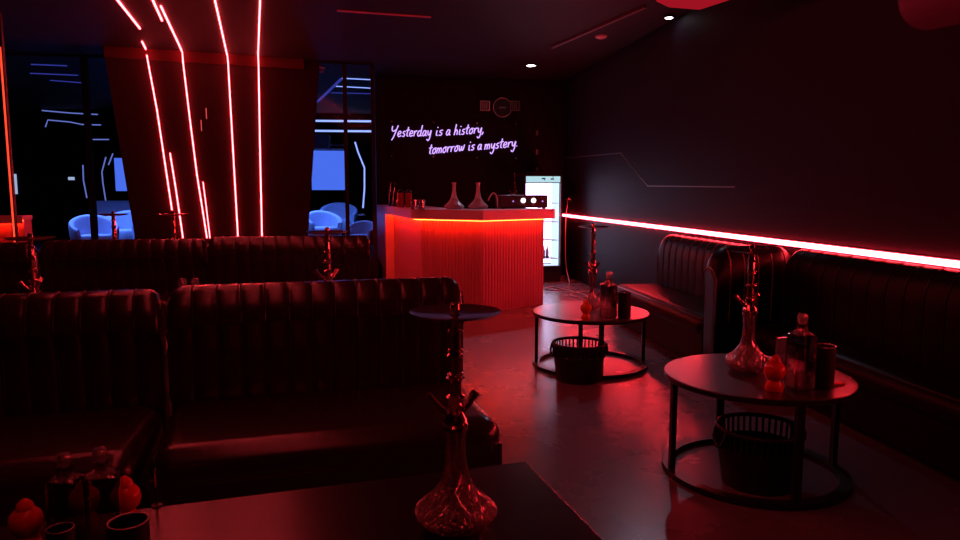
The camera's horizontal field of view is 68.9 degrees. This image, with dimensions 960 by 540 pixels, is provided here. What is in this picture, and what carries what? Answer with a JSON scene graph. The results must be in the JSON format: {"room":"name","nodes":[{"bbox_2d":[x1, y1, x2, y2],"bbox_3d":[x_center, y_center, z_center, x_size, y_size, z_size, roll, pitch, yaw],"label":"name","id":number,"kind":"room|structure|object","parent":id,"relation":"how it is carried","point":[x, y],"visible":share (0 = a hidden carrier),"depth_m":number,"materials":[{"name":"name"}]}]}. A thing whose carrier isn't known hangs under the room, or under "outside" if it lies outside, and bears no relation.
{"room":"entertainment venue","nodes":[
{"label":"entertainment venue","id":0,"kind":"room"},
{"bbox_2d":[0,108,372,237],"bbox_3d":[-6.952,-2.018,16.093,9.300,3.200,0.200,-1,7,-9],"label":"wall","id":1,"kind":"structure","parent":0,"point":[44,158],"depth_m":15.63,"materials":[{"name":"black paint"}]},
{"bbox_2d":[14,174,17,193],"bbox_3d":[-10.280,-1.898,15.457,0.091,0.438,0.039,-1,7,-9],"label":"wall light","id":2,"kind":"object","parent":1,"relation":"attached to","point":[15,175],"visible":0.43,"depth_m":15.46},
{"bbox_2d":[42,110,97,114],"bbox_3d":[-9.068,-3.484,15.485,1.147,0.091,0.010,-1,7,-9],"label":"led strip","id":3,"kind":"object","parent":1,"relation":"attached to","point":[42,110],"visible":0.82,"depth_m":15.47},
{"bbox_2d":[45,119,100,126],"bbox_3d":[-9.025,-3.244,15.518,1.158,0.169,0.010,-1,7,-9],"label":"led strip","id":4,"kind":"object","parent":1,"relation":"attached to","point":[48,119],"visible":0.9,"depth_m":15.49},
{"bbox_2d":[82,165,86,197],"bbox_3d":[-8.859,-1.982,15.687,0.073,0.736,0.010,-1,7,-9],"label":"led strip","id":5,"kind":"object","parent":1,"relation":"attached to","point":[82,165],"visible":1,"depth_m":15.68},
{"bbox_2d":[101,157,105,200],"bbox_3d":[-8.441,-2.036,15.747,0.126,1.009,0.010,-1,7,-9],"label":"led strip","id":6,"kind":"object","parent":1,"relation":"attached to","point":[105,157],"visible":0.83,"depth_m":15.73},
{"bbox_2d":[112,157,126,191],"bbox_3d":[-7.994,-2.150,15.775,0.485,0.795,0.050,-1,7,-9],"label":"panel","id":7,"kind":"object","parent":1,"relation":"attached to","point":[118,171],"visible":0.49,"depth_m":15.74,"materials":[{"name":"blue plastic"}]},
{"bbox_2d":[314,134,330,149],"bbox_3d":[-3.669,-2.972,16.249,0.374,0.336,0.299,-1,7,-9],"label":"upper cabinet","id":8,"kind":"object","parent":1,"relation":"attached to","point":[321,141],"visible":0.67,"depth_m":16.11,"materials":[{"name":"black wood"}]},
{"bbox_2d":[311,149,344,190],"bbox_3d":[-3.558,-2.341,16.455,0.843,0.975,0.050,-1,7,-9],"label":"panel","id":9,"kind":"object","parent":1,"relation":"attached to","point":[328,172],"visible":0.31,"depth_m":16.44,"materials":[{"name":"blue plastic"}]},
{"bbox_2d":[331,144,343,149],"bbox_3d":[-3.292,-2.869,16.320,0.337,0.110,0.299,-1,7,-9],"label":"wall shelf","id":10,"kind":"object","parent":1,"relation":"attached to","point":[331,144],"visible":0.64,"depth_m":16.19,"materials":[{"name":"black wood"}]},
{"bbox_2d":[315,130,370,131],"bbox_3d":[-3.277,-3.261,16.425,1.844,0.053,0.010,-1,7,-9],"label":"led strip","id":11,"kind":"object","parent":1,"relation":"attached to","point":[315,130],"visible":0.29,"depth_m":16.42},
{"bbox_2d":[316,120,370,121],"bbox_3d":[-3.272,-3.490,16.400,1.841,0.057,0.010,-1,7,-9],"label":"led strip","id":12,"kind":"object","parent":1,"relation":"attached to","point":[316,120],"visible":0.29,"depth_m":16.40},
{"bbox_2d":[354,142,364,207],"bbox_3d":[-2.844,-2.251,16.608,0.244,1.558,0.010,-1,7,-9],"label":"led strip","id":13,"kind":"object","parent":1,"relation":"attached to","point":[354,142],"visible":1,"depth_m":16.61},
{"bbox_2d":[5,53,376,292],"bbox_3d":[-5.994,-1.262,9.402,9.082,3.199,0.080,-1,7,-9],"label":"window frame","id":14,"kind":"structure","parent":0,"point":[83,58],"depth_m":9.57,"materials":[{"name":"black paint"}]},
{"bbox_2d":[105,57,319,243],"bbox_3d":[-3.500,-1.273,9.495,2.677,3.200,0.120,-3,7,-22],"label":"wall panel","id":15,"kind":"object","parent":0,"point":[288,97],"visible":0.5,"depth_m":9.38,"materials":[{"name":"black"}]},
{"bbox_2d":[141,41,171,209],"bbox_3d":[-4.117,-1.775,8.826,0.223,2.047,0.545,-1,7,-9],"label":"led strip","id":16,"kind":"object","parent":15,"relation":"attached to","point":[141,41],"visible":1,"depth_m":9.05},
{"bbox_2d":[169,153,182,237],"bbox_3d":[-3.997,-0.976,9.220,0.121,1.116,0.012,-3,7,-22],"label":"led strip","id":17,"kind":"object","parent":15,"relation":"attached to","point":[169,153],"visible":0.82,"depth_m":9.21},
{"bbox_2d":[160,5,206,237],"bbox_3d":[-3.489,-1.502,8.102,0.212,2.427,2.404,-2,7,-13],"label":"led strip","id":18,"kind":"object","parent":15,"relation":"attached to","point":[160,5],"visible":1,"depth_m":9.15,"materials":[{"name":"plastic"}]},
{"bbox_2d":[103,46,303,69],"bbox_3d":[-3.569,-2.785,9.203,2.448,0.130,0.096,-2,7,-21],"label":"trim","id":19,"kind":"structure","parent":15,"relation":"attached to","point":[109,51],"depth_m":9.15,"materials":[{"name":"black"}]},
{"bbox_2d":[203,183,209,236],"bbox_3d":[-3.663,-0.801,9.377,0.067,0.750,0.012,-3,7,-22],"label":"led strip","id":20,"kind":"object","parent":15,"relation":"attached to","point":[203,183],"visible":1,"depth_m":9.37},
{"bbox_2d":[0,0,690,113],"bbox_3d":[-3.946,-2.656,6.818,12.400,0.150,19.200,-1,7,-9],"label":"ceiling","id":21,"kind":"structure","parent":0,"point":[485,39],"depth_m":8.21,"materials":[{"name":"black paint"}]},
{"bbox_2d":[117,0,140,28],"bbox_3d":[-3.112,-2.433,5.585,0.014,0.014,4.597,-2,7,-17],"label":"led strip","id":22,"kind":"object","parent":21,"relation":"attached to","point":[118,1],"visible":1,"depth_m":7.09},
{"bbox_2d":[214,0,237,235],"bbox_3d":[-1.697,-1.058,4.210,0.061,2.437,10.998,-2,7,-17],"label":"led strip","id":23,"kind":"object","parent":21,"relation":"attached to","point":[214,0],"visible":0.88,"depth_m":9.33,"materials":[{"name":"plastic"}]},
{"bbox_2d":[257,0,262,235],"bbox_3d":[-1.279,-1.063,4.288,0.047,2.445,11.154,-2,7,-18],"label":"led strip","id":24,"kind":"object","parent":21,"relation":"attached to","point":[259,0],"visible":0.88,"depth_m":9.47,"materials":[{"name":"plastic"}]},
{"bbox_2d":[317,78,342,102],"bbox_3d":[-2.764,-3.242,12.729,0.050,0.010,3.239,-2,7,-20],"label":"led strip","id":25,"kind":"object","parent":21,"relation":"attached to","point":[340,79],"visible":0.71,"depth_m":12.54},
{"bbox_2d":[337,10,430,17],"bbox_3d":[-0.970,-2.611,7.137,0.959,0.012,0.035,-2,7,-16],"label":"ceiling slot","id":26,"kind":"object","parent":21,"relation":"attached to","point":[349,11],"visible":1,"depth_m":7.13,"materials":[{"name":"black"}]},
{"bbox_2d":[524,62,537,66],"bbox_3d":[0.725,-2.915,9.953,0.192,0.040,0.192,-1,7,-9],"label":"recessed light","id":27,"kind":"object","parent":21,"relation":"in","point":[529,64],"visible":1,"depth_m":9.90,"materials":[{"name":"black plastic"}]},
{"bbox_2d":[551,5,646,48],"bbox_3d":[1.253,-2.675,7.783,0.035,0.030,2.065,-2,7,-20],"label":"track rail","id":28,"kind":"object","parent":21,"relation":"attached to","point":[642,7],"visible":1,"depth_m":7.58,"materials":[{"name":"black metal"}]},
{"bbox_2d":[595,34,606,38],"bbox_3d":[1.408,-2.708,8.143,0.140,0.045,0.140,-1,7,-9],"label":"smoke detector","id":29,"kind":"object","parent":21,"relation":"attached to","point":[598,36],"visible":1,"depth_m":8.10,"materials":[{"name":"white plastic"}]},
{"bbox_2d":[663,13,674,18],"bbox_3d":[1.946,-2.605,7.207,0.128,0.040,0.128,-1,7,-9],"label":"recessed light","id":30,"kind":"object","parent":21,"relation":"in","point":[670,15],"visible":1,"depth_m":7.17,"materials":[{"name":"black plastic"}]},
{"bbox_2d":[656,0,727,9],"bbox_3d":[1.686,-2.206,5.058,0.558,0.350,1.124,-1,7,-9],"label":"ceiling lamp","id":31,"kind":"object","parent":21,"relation":"hanging from","point":[686,4],"visible":1,"depth_m":5.45,"materials":[{"name":"red"}]},
{"bbox_2d":[898,0,959,29],"bbox_3d":[1.691,-1.548,2.477,0.368,1.080,1.425,5,8,37],"label":"ceiling lamp","id":32,"kind":"object","parent":21,"relation":"hanging from","point":[919,14],"visible":1,"depth_m":2.86,"materials":[{"name":"red paint"}]},
{"bbox_2d":[374,86,377,252],"bbox_3d":[-2.012,-1.787,14.047,0.180,3.200,5.400,-1,7,-9],"label":"wall","id":33,"kind":"structure","parent":0,"point":[374,86],"depth_m":12.20,"materials":[{"name":"black paint"}]},
{"bbox_2d":[375,76,564,273],"bbox_3d":[-0.145,-1.502,11.523,3.080,3.200,0.200,-1,7,-9],"label":"wall","id":34,"kind":"structure","parent":0,"point":[542,102],"depth_m":11.35,"materials":[{"name":"black paint"}]},
{"bbox_2d":[389,119,517,158],"bbox_3d":[-0.408,-2.102,11.274,2.089,0.618,0.030,-1,7,-9],"label":"sign","id":35,"kind":"object","parent":34,"relation":"attached to","point":[408,138],"visible":1,"depth_m":11.27,"materials":[{"name":"purple"}]},
{"bbox_2d":[480,101,489,110],"bbox_3d":[0.078,-2.646,11.291,0.160,0.160,0.070,-1,7,-9],"label":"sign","id":36,"kind":"object","parent":34,"relation":"attached to","point":[484,105],"visible":1,"depth_m":11.27,"materials":[{"name":"black plastic"}]},
{"bbox_2d":[493,97,510,116],"bbox_3d":[0.362,-2.632,11.347,0.318,0.318,0.046,-1,7,-9],"label":"ring","id":37,"kind":"object","parent":34,"relation":"attached to","point":[501,106],"visible":1,"depth_m":11.34,"materials":[{"name":"grey"}]},
{"bbox_2d":[510,101,519,110],"bbox_3d":[0.563,-2.663,11.366,0.160,0.160,0.070,-1,7,-9],"label":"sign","id":38,"kind":"object","parent":34,"relation":"attached to","point":[514,105],"visible":1,"depth_m":11.34,"materials":[{"name":"black plastic"}]},
{"bbox_2d":[169,274,959,539],"bbox_3d":[-3.946,0.672,7.194,12.400,0.150,19.200,-1,7,-9],"label":"floor","id":39,"kind":"structure","parent":0,"point":[600,446],"depth_m":3.74,"materials":[{"name":"concrete"}]},
{"bbox_2d":[0,12,18,241],"bbox_3d":[-4.883,-1.022,7.277,0.040,3.199,0.050,-1,7,-9],"label":"light post","id":40,"kind":"object","parent":39,"relation":"on","point":[3,76],"visible":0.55,"depth_m":7.22,"materials":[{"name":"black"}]},
{"bbox_2d":[0,215,32,241],"bbox_3d":[-6.160,-0.088,8.317,1.510,1.109,0.260,-1,7,-9],"label":"bar counter","id":41,"kind":"object","parent":39,"relation":"on","point":[24,222],"depth_m":8.29,"materials":[{"name":"red"}]},
{"bbox_2d":[0,215,32,223],"bbox_3d":[-6.160,-0.594,8.259,1.510,0.090,0.260,-1,7,-9],"label":"countertop","id":42,"kind":"structure","parent":41,"relation":"on","point":[4,219],"depth_m":8.24,"materials":[{"name":"pink stone"}]},
{"bbox_2d":[0,242,40,293],"bbox_3d":[-4.811,0.243,6.180,1.410,0.931,0.773,-1,7,-9],"label":"sofa","id":43,"kind":"object","parent":39,"relation":"on","point":[14,265],"visible":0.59,"depth_m":6.46,"materials":[{"name":"black"}]},
{"bbox_2d":[0,289,169,525],"bbox_3d":[-2.069,0.616,2.804,1.410,0.947,0.873,-2,7,-16],"label":"sofa","id":44,"kind":"object","parent":39,"relation":"on","point":[81,372],"visible":0.89,"depth_m":3.10,"materials":[{"name":"black"}]},
{"bbox_2d":[38,238,208,308],"bbox_3d":[-3.333,0.207,6.440,1.486,0.945,0.773,-1,7,-9],"label":"sofa","id":45,"kind":"object","parent":39,"relation":"on","point":[157,265],"visible":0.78,"depth_m":6.63,"materials":[{"name":"black"}]},
{"bbox_2d":[34,238,378,284],"bbox_3d":[-6.528,-0.234,12.999,9.120,0.350,6.400,-1,7,-9],"label":"step","id":46,"kind":"structure","parent":39,"relation":"on","point":[37,244],"depth_m":12.12,"materials":[{"name":"black paint"}]},
{"bbox_2d":[68,214,118,239],"bbox_3d":[-6.026,-0.519,10.939,0.697,0.682,0.625,-5,8,-39],"label":"armchair","id":47,"kind":"object","parent":46,"relation":"on","point":[79,226],"visible":0.37,"depth_m":10.98,"materials":[{"name":"grey fabric"}]},
{"bbox_2d":[97,201,129,216],"bbox_3d":[-7.146,-0.924,13.710,1.100,0.860,0.740,-1,7,-9],"label":"settee","id":48,"kind":"object","parent":46,"relation":"on","point":[103,207],"visible":0.02,"depth_m":13.88,"materials":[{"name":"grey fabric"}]},
{"bbox_2d":[106,210,134,238],"bbox_3d":[-6.065,-0.652,11.943,0.738,0.722,0.662,0,6,1],"label":"armchair","id":49,"kind":"object","parent":46,"relation":"on","point":[126,231],"visible":0.16,"depth_m":12.11,"materials":[{"name":"grey fabric"}]},
{"bbox_2d":[308,210,342,235],"bbox_3d":[-2.960,-0.778,13.231,0.697,0.682,0.625,-4,7,-29],"label":"armchair","id":50,"kind":"object","parent":46,"relation":"on","point":[319,219],"visible":0.47,"depth_m":13.36,"materials":[{"name":"grey fabric"}]},
{"bbox_2d":[320,202,357,229],"bbox_3d":[-3.053,-1.052,15.130,0.820,0.802,0.735,-1,7,-9],"label":"armchair","id":51,"kind":"object","parent":46,"relation":"on","point":[338,208],"visible":0.39,"depth_m":15.28,"materials":[{"name":"grey fabric"}]},
{"bbox_2d":[345,220,372,249],"bbox_3d":[-2.094,-0.604,12.361,0.541,0.530,0.485,1,7,11],"label":"armchair","id":52,"kind":"object","parent":46,"relation":"on","point":[364,227],"visible":0.42,"depth_m":12.48,"materials":[{"name":"grey fabric"}]},
{"bbox_2d":[207,235,370,284],"bbox_3d":[-1.814,0.173,6.646,1.548,0.965,0.773,-1,7,-9],"label":"sofa","id":53,"kind":"object","parent":39,"relation":"on","point":[231,259],"visible":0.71,"depth_m":6.83,"materials":[{"name":"black"}]},
{"bbox_2d":[0,462,601,539],"bbox_3d":[-0.665,0.917,1.717,2.050,0.592,1.000,-2,7,-17],"label":"table","id":54,"kind":"object","parent":39,"relation":"on","point":[528,508],"depth_m":2.06,"materials":[{"name":"black paint"}]},
{"bbox_2d":[45,522,75,539],"bbox_3d":[-1.041,0.699,1.742,0.063,0.121,0.063,-1,7,-9],"label":"cup","id":55,"kind":"object","parent":54,"relation":"on","point":[63,530],"visible":1,"depth_m":1.74,"materials":[{"name":"black plastic"}]},
{"bbox_2d":[45,452,85,539],"bbox_3d":[-1.098,0.612,1.859,0.078,0.263,0.078,0,6,-4],"label":"glass bottle","id":56,"kind":"object","parent":54,"relation":"on","point":[64,500],"visible":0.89,"depth_m":1.83,"materials":[{"name":"clear glass"}]},
{"bbox_2d":[83,446,121,539],"bbox_3d":[-1.004,0.605,1.864,0.082,0.277,0.082,-2,7,-21],"label":"glass bottle","id":57,"kind":"object","parent":54,"relation":"on","point":[101,485],"visible":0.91,"depth_m":1.83,"materials":[{"name":"clear glass"}]},
{"bbox_2d":[106,512,149,539],"bbox_3d":[-0.834,0.680,1.668,0.091,0.175,0.091,-1,7,-9],"label":"cup","id":58,"kind":"object","parent":54,"relation":"on","point":[131,525],"visible":1,"depth_m":1.66,"materials":[{"name":"black plastic"}]},
{"bbox_2d":[151,469,162,507],"bbox_3d":[-0.980,0.658,2.118,0.032,0.118,0.032,-1,7,-9],"label":"pick","id":59,"kind":"object","parent":54,"relation":"on","point":[157,504],"visible":1,"depth_m":2.12,"materials":[{"name":"black"}]},
{"bbox_2d":[409,302,500,537],"bbox_3d":[-0.068,0.410,1.955,0.252,0.647,0.252,-1,7,-9],"label":"hookah","id":60,"kind":"object","parent":54,"relation":"on","point":[484,512],"visible":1,"depth_m":1.95,"materials":[{"name":"clear glass"}]},
{"bbox_2d":[450,302,459,315],"bbox_3d":[-0.068,0.106,1.921,0.028,0.036,0.028,-1,7,-9],"label":"bowl","id":61,"kind":"object","parent":60,"relation":"attached to","point":[454,306],"depth_m":1.91,"materials":[{"name":"black metal"}]},
{"bbox_2d":[409,304,500,321],"bbox_3d":[-0.068,0.121,1.923,0.252,0.018,0.252,-1,7,-9],"label":"tray","id":62,"kind":"object","parent":60,"relation":"on","point":[437,312],"depth_m":1.93,"materials":[{"name":"black metal"}]},
{"bbox_2d":[149,276,501,507],"bbox_3d":[-0.691,0.566,3.202,1.421,0.957,0.873,-2,7,-16],"label":"sofa","id":63,"kind":"object","parent":39,"relation":"on","point":[275,387],"visible":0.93,"depth_m":3.27,"materials":[{"name":"black"}]},
{"bbox_2d":[377,204,554,309],"bbox_3d":[-0.735,-0.263,9.528,1.513,1.185,3.615,-5,8,-35],"label":"bar counter","id":64,"kind":"object","parent":39,"relation":"on","point":[495,257],"depth_m":8.29,"materials":[{"name":"red stone"}]},
{"bbox_2d":[388,182,392,205],"bbox_3d":[-1.254,-1.069,9.868,0.080,0.340,0.080,-1,7,-9],"label":"liquor bottle","id":65,"kind":"object","parent":64,"relation":"on","point":[390,196],"visible":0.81,"depth_m":9.84,"materials":[{"name":"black glass"}]},
{"bbox_2d":[392,183,396,206],"bbox_3d":[-1.175,-1.042,9.680,0.070,0.330,0.070,-1,7,-9],"label":"liquor bottle","id":66,"kind":"object","parent":64,"relation":"on","point":[394,193],"visible":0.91,"depth_m":9.66,"materials":[{"name":"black glass"}]},
{"bbox_2d":[397,189,403,206],"bbox_3d":[-1.050,-0.951,9.252,0.090,0.245,0.090,-1,7,-9],"label":"glass jar","id":67,"kind":"object","parent":64,"relation":"on","point":[400,194],"visible":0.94,"depth_m":9.22,"materials":[{"name":"red"}]},
{"bbox_2d":[405,189,411,206],"bbox_3d":[-0.946,-0.953,9.268,0.090,0.245,0.090,-1,7,-9],"label":"glass jar","id":68,"kind":"object","parent":64,"relation":"on","point":[408,194],"visible":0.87,"depth_m":9.23,"materials":[{"name":"red"}]},
{"bbox_2d":[444,182,463,208],"bbox_3d":[-0.306,-0.877,8.284,0.247,0.315,0.246,-1,7,-9],"label":"glass vase","id":69,"kind":"object","parent":64,"relation":"on","point":[451,201],"visible":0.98,"depth_m":8.35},
{"bbox_2d":[377,204,554,220],"bbox_3d":[-0.735,-0.794,9.468,1.513,0.115,3.615,-5,8,-35],"label":"countertop","id":70,"kind":"structure","parent":64,"relation":"on","point":[432,213],"depth_m":8.17,"materials":[{"name":"pink stone"}]},
{"bbox_2d":[468,182,487,208],"bbox_3d":[-0.024,-0.882,8.329,0.246,0.315,0.247,3,7,24],"label":"glass vase","id":71,"kind":"object","parent":64,"relation":"on","point":[482,205],"visible":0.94,"depth_m":8.40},
{"bbox_2d":[495,195,547,208],"bbox_3d":[0.511,-0.842,8.644,0.600,0.165,0.274,-1,7,-11],"label":"amplifier","id":72,"kind":"object","parent":64,"relation":"on","point":[504,201],"visible":0.97,"depth_m":8.52,"materials":[{"name":"black plastic"}]},
{"bbox_2d":[517,175,561,281],"bbox_3d":[0.923,-0.655,10.998,0.587,1.634,0.550,-1,7,-9],"label":"fridge","id":73,"kind":"object","parent":39,"relation":"on","point":[551,186],"visible":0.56,"depth_m":10.91,"materials":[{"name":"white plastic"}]},
{"bbox_2d":[545,199,590,299],"bbox_3d":[1.207,-0.371,10.134,0.580,1.292,2.328,-1,6,-5],"label":"power cable","id":74,"kind":"object","parent":39,"relation":"on","point":[566,199],"visible":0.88,"depth_m":10.20,"materials":[{"name":"grey plastic"}]},
{"bbox_2d":[550,336,607,384],"bbox_3d":[0.738,0.675,5.229,0.438,0.286,0.412,-2,7,-14],"label":"basket","id":75,"kind":"object","parent":39,"relation":"on","point":[576,365],"visible":0.94,"depth_m":5.10,"materials":[{"name":"black wicker"}]},
{"bbox_2d":[533,302,649,379],"bbox_3d":[0.889,0.549,5.660,0.926,0.440,0.926,6,9,43],"label":"round table","id":76,"kind":"object","parent":39,"relation":"on","point":[567,312],"visible":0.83,"depth_m":5.52,"materials":[{"name":"black"}]},
{"bbox_2d":[580,299,591,319],"bbox_3d":[0.800,0.295,5.274,0.088,0.150,0.088,-1,7,-9],"label":"burner","id":77,"kind":"object","parent":76,"relation":"on","point":[586,308],"visible":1,"depth_m":5.25,"materials":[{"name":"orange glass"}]},
{"bbox_2d":[580,303,591,313],"bbox_3d":[0.800,0.289,5.274,0.088,0.078,0.088,-1,7,-9],"label":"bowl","id":78,"kind":"object","parent":76,"relation":"on","point":[586,308],"depth_m":5.24,"materials":[{"name":"orange ceramic"}]},
{"bbox_2d":[579,223,608,309],"bbox_3d":[0.917,-0.030,5.691,0.252,0.703,0.252,6,9,41],"label":"hookah","id":79,"kind":"object","parent":76,"relation":"on","point":[592,267],"visible":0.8,"depth_m":5.67,"materials":[{"name":"silver glass"}]},
{"bbox_2d":[579,225,608,227],"bbox_3d":[0.917,-0.347,5.655,0.252,0.018,0.252,6,9,41],"label":"tray","id":80,"kind":"object","parent":79,"relation":"on","point":[583,226],"depth_m":5.69,"materials":[{"name":"black metal"}]},
{"bbox_2d":[600,272,616,318],"bbox_3d":[0.974,0.188,5.304,0.104,0.353,0.105,-2,7,-19],"label":"glass bottle","id":81,"kind":"object","parent":76,"relation":"on","point":[608,290],"visible":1,"depth_m":5.27,"materials":[{"name":"clear glass"}]},
{"bbox_2d":[617,291,630,317],"bbox_3d":[1.104,0.263,5.356,0.102,0.196,0.102,-1,7,-9],"label":"cup","id":82,"kind":"object","parent":76,"relation":"on","point":[624,297],"visible":1,"depth_m":5.31,"materials":[{"name":"black plastic"}]},
{"bbox_2d":[617,234,749,356],"bbox_3d":[1.889,0.203,6.449,0.675,0.950,2.040,-1,7,-9],"label":"sofa","id":83,"kind":"object","parent":39,"relation":"on","point":[675,304],"visible":0.55,"depth_m":6.48,"materials":[{"name":"black"}]},
{"bbox_2d":[703,245,790,353],"bbox_3d":[2.065,0.283,5.332,0.680,0.940,0.184,-1,7,-9],"label":"sofa","id":84,"kind":"object","parent":39,"relation":"on","point":[726,276],"visible":0.63,"depth_m":5.23,"materials":[{"name":"black"}]},
{"bbox_2d":[712,412,806,496],"bbox_3d":[1.341,0.884,3.373,0.438,0.286,0.412,-1,7,-9],"label":"basket","id":85,"kind":"object","parent":39,"relation":"on","point":[759,463],"visible":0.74,"depth_m":3.26,"materials":[{"name":"black wicker"}]},
{"bbox_2d":[662,353,858,510],"bbox_3d":[1.371,0.763,3.492,0.890,0.500,0.890,6,9,41],"label":"round table","id":86,"kind":"object","parent":39,"relation":"on","point":[709,375],"visible":0.8,"depth_m":3.26,"materials":[{"name":"black"}]},
{"bbox_2d":[725,245,779,373],"bbox_3d":[1.343,0.192,3.486,0.252,0.637,0.252,-2,7,-19],"label":"hookah","id":87,"kind":"object","parent":86,"relation":"on","point":[749,309],"visible":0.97,"depth_m":3.47,"materials":[{"name":"clear glass"}]},
{"bbox_2d":[726,248,779,253],"bbox_3d":[1.343,-0.092,3.454,0.252,0.018,0.252,-2,7,-19],"label":"tray","id":88,"kind":"object","parent":87,"relation":"on","point":[737,250],"depth_m":3.46,"materials":[{"name":"black metal"}]},
{"bbox_2d":[764,355,785,391],"bbox_3d":[1.338,0.464,3.176,0.097,0.165,0.097,-1,7,-9],"label":"burner","id":89,"kind":"object","parent":86,"relation":"on","point":[774,369],"visible":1,"depth_m":3.15,"materials":[{"name":"red glass"}]},
{"bbox_2d":[764,361,785,381],"bbox_3d":[1.338,0.458,3.176,0.097,0.086,0.097,-1,7,-9],"label":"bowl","id":90,"kind":"object","parent":86,"relation":"on","point":[775,371],"depth_m":3.14,"materials":[{"name":"red ceramic"}]},
{"bbox_2d":[775,337,785,364],"bbox_3d":[1.558,0.422,3.614,0.083,0.150,0.058,-2,7,-19],"label":"card holder","id":91,"kind":"object","parent":86,"relation":"on","point":[780,349],"visible":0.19,"depth_m":3.62,"materials":[{"name":"clear plastic"}]},
{"bbox_2d":[784,313,816,390],"bbox_3d":[1.467,0.369,3.198,0.102,0.346,0.103,-1,7,-12],"label":"glass bottle","id":92,"kind":"object","parent":86,"relation":"on","point":[801,344],"visible":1,"depth_m":3.16,"materials":[{"name":"clear glass"}]},
{"bbox_2d":[815,343,835,388],"bbox_3d":[1.588,0.443,3.240,0.100,0.192,0.100,-1,7,-9],"label":"cup","id":93,"kind":"object","parent":86,"relation":"on","point":[826,353],"visible":0.77,"depth_m":3.20,"materials":[{"name":"black plastic"}]},
{"bbox_2d":[744,249,959,481],"bbox_3d":[2.464,0.526,3.454,0.475,0.980,3.610,-1,7,-9],"label":"sofa","id":94,"kind":"object","parent":39,"relation":"on","point":[893,327],"visible":0.92,"depth_m":3.98,"materials":[{"name":"black"}]},
{"bbox_3d":[0.025,-0.365,11.306,0.970,0.990,0.510,-1,7,-9],"label":"countertop","id":95,"kind":"structure","parent":39,"relation":"on","visible":0},
{"bbox_2d":[507,173,522,194],"bbox_3d":[0.566,-1.222,11.361,0.273,0.700,0.273,-1,7,-9],"label":"hookah","id":96,"kind":"object","parent":95,"relation":"on","point":[514,174],"visible":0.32,"depth_m":11.32,"materials":[{"name":"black metal"}]},
{"bbox_3d":[-1.090,0.647,4.740,0.720,0.450,0.720,-1,7,-9],"label":"round table","id":97,"kind":"object","parent":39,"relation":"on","visible":0},
{"bbox_2d":[306,227,347,280],"bbox_3d":[-1.016,0.070,4.686,0.277,0.710,0.277,-3,7,-24],"label":"hookah","id":98,"kind":"object","parent":97,"relation":"on","point":[328,276],"visible":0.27,"depth_m":4.65,"materials":[{"name":"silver metal"}]},
{"bbox_2d":[306,230,347,234],"bbox_3d":[-1.016,-0.247,4.650,0.277,0.020,0.277,-3,7,-24],"label":"tray","id":99,"kind":"object","parent":98,"relation":"on","point":[319,232],"depth_m":4.64,"materials":[{"name":"black metal"}]},
{"bbox_3d":[-2.738,0.694,4.331,0.720,0.450,0.720,-1,7,-9],"label":"round table","id":100,"kind":"object","parent":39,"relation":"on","visible":0},
{"bbox_2d":[3,233,55,292],"bbox_3d":[-2.721,0.123,4.270,0.272,0.697,0.272,2,7,21],"label":"hookah","id":101,"kind":"object","parent":100,"relation":"on","point":[34,282],"visible":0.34,"depth_m":4.24,"materials":[{"name":"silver metal"}]},
{"bbox_2d":[3,236,55,240],"bbox_3d":[-2.721,-0.187,4.235,0.271,0.019,0.271,2,7,21],"label":"tray","id":102,"kind":"object","parent":101,"relation":"on","point":[24,238],"depth_m":4.23,"materials":[{"name":"black metal"}]},
{"bbox_3d":[-3.790,0.354,7.336,0.520,0.450,0.520,-1,7,-9],"label":"round table","id":103,"kind":"object","parent":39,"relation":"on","visible":0},
{"bbox_2d":[98,211,126,238],"bbox_3d":[-3.790,-0.238,7.269,0.289,0.742,0.289,-5,8,-39],"label":"hookah","id":104,"kind":"object","parent":103,"relation":"on","point":[113,214],"visible":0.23,"depth_m":7.23,"materials":[{"name":"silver metal"}]},
{"bbox_2d":[98,213,126,215],"bbox_3d":[-3.790,-0.569,7.231,0.289,0.021,0.289,-5,8,-39],"label":"tray","id":105,"kind":"object","parent":104,"relation":"on","point":[112,214],"depth_m":7.14,"materials":[{"name":"black metal"}]},
{"bbox_3d":[-3.210,0.344,7.426,0.520,0.450,0.520,-1,7,-9],"label":"round table","id":106,"kind":"object","parent":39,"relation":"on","visible":0},
{"bbox_2d":[159,211,186,238],"bbox_3d":[-3.210,-0.247,7.359,0.288,0.740,0.288,-5,8,-39],"label":"hookah","id":107,"kind":"object","parent":106,"relation":"on","point":[173,214],"visible":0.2,"depth_m":7.32,"materials":[{"name":"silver metal"}]},
{"bbox_2d":[159,213,186,215],"bbox_3d":[-3.210,-0.577,7.322,0.288,0.021,0.288,-5,8,-39],"label":"tray","id":108,"kind":"object","parent":107,"relation":"on","point":[172,214],"depth_m":7.23,"materials":[{"name":"black metal"}]},
{"bbox_2d":[562,0,959,289],"bbox_3d":[2.515,-0.788,5.199,0.200,3.200,13.600,-1,7,-9],"label":"wall","id":109,"kind":"structure","parent":0,"point":[832,122],"depth_m":5.62,"materials":[{"name":"black"}]},
{"bbox_2d":[567,100,699,140],"bbox_3d":[1.775,-1.852,9.154,0.004,0.145,4.733,-1,7,-9],"label":"trim","id":110,"kind":"structure","parent":109,"relation":"attached to","point":[697,100],"depth_m":8.21,"materials":[{"name":"black"}]},
{"bbox_2d":[567,153,734,187],"bbox_3d":[1.832,-1.287,8.846,0.006,0.515,5.452,-1,7,-9],"label":"trim","id":111,"kind":"structure","parent":109,"relation":"attached to","point":[610,153],"depth_m":8.02,"materials":[{"name":"silver metal"}]},
{"bbox_2d":[562,214,959,268],"bbox_3d":[2.177,-0.354,6.712,0.016,0.052,10.180,-1,7,-9],"label":"led strip","id":112,"kind":"object","parent":109,"relation":"attached to","point":[896,256],"visible":1,"depth_m":5.15,"materials":[{"name":"red"}]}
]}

